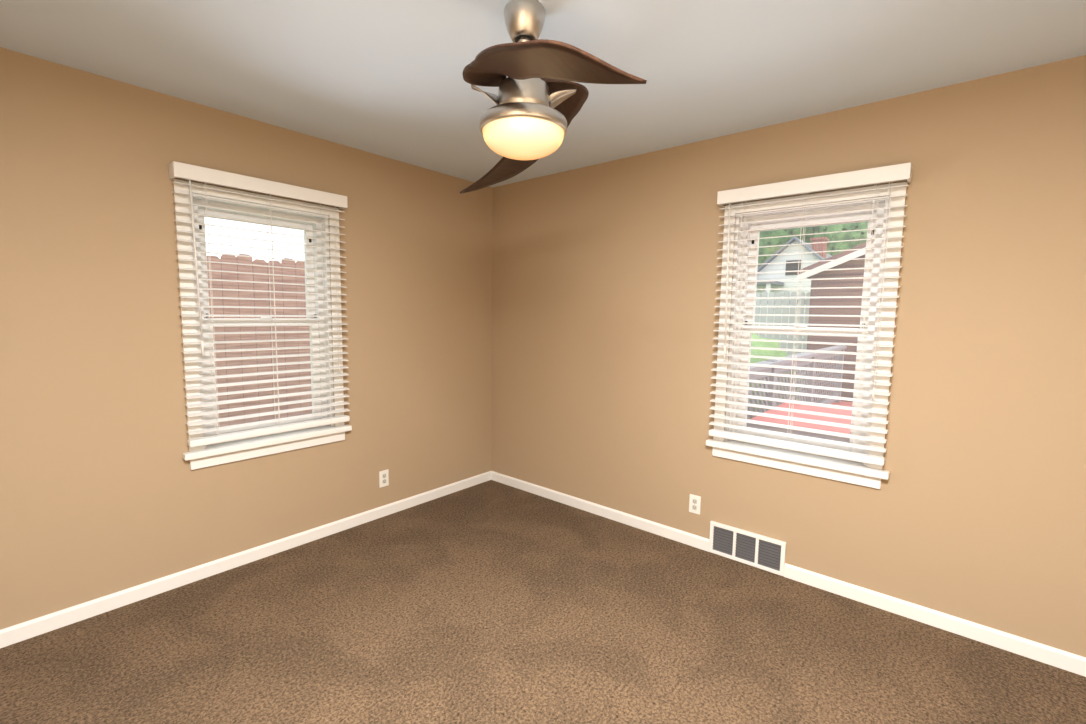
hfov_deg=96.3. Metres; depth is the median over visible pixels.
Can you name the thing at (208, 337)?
sash
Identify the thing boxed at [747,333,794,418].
shrubs
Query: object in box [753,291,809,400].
fence
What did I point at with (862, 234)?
trees
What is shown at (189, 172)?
blind
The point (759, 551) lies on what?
air vent
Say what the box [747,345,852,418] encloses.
railing
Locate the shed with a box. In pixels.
[796,242,865,402]
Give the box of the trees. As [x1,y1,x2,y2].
[758,221,867,266]
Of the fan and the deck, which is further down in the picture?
the deck
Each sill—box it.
[182,425,351,469]
[706,439,889,488]
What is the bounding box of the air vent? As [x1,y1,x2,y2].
[709,521,785,575]
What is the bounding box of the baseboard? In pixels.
[0,471,1085,676]
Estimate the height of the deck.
0.586 m
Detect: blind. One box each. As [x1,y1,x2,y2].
[168,161,349,447]
[709,162,912,465]
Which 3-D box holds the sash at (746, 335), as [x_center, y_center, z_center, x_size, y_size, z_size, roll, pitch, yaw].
[1.395,0.135,2.662,0.614,0.655,0.035,6,7,40]
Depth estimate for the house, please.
15.28 m
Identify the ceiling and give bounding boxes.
[0,0,1085,187]
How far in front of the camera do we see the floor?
2.09 m
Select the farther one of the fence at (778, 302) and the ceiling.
the fence at (778, 302)
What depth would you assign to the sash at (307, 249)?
2.81 m
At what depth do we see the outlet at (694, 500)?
3.00 m
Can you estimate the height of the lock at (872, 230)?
0.485 m
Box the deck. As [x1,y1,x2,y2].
[746,402,851,442]
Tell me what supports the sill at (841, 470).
attached to the wall at (604, 277)
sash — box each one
[198,208,314,317]
[204,318,320,435]
[737,325,867,452]
[746,212,876,327]
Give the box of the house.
[756,236,831,371]
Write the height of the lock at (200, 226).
0.485 m
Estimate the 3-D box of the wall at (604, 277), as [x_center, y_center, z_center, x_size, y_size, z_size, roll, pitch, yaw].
[1.114,-0.064,2.879,3.910,2.440,0.160,6,7,40]
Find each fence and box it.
[207,254,311,426]
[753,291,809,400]
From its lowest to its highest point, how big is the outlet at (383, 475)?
0.116 m
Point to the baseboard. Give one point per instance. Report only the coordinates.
(1046, 654)
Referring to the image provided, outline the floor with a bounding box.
[0,480,1085,723]
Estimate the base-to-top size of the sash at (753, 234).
0.622 m
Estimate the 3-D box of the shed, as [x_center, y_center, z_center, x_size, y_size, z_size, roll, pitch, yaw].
[8.085,-0.783,9.794,4.240,3.610,5.660,6,7,40]
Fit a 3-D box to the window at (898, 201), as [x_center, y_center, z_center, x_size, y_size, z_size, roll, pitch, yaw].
[1.393,-0.187,2.622,0.830,1.356,0.170,6,7,40]
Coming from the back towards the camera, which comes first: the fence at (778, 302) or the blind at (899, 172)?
the fence at (778, 302)
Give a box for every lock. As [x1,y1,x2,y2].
[199,225,316,317]
[745,230,873,326]
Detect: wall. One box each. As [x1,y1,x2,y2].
[0,47,491,629]
[491,55,1085,656]
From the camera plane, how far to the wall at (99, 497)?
2.36 m
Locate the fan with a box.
[460,0,646,193]
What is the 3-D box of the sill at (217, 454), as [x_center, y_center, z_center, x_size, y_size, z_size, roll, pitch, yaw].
[-1.558,0.480,2.823,0.118,0.096,0.890,6,7,40]
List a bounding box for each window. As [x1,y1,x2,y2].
[173,179,343,450]
[713,182,906,469]
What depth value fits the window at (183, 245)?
2.62 m
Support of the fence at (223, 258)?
on the ground
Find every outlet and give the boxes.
[379,469,388,487]
[689,494,700,514]

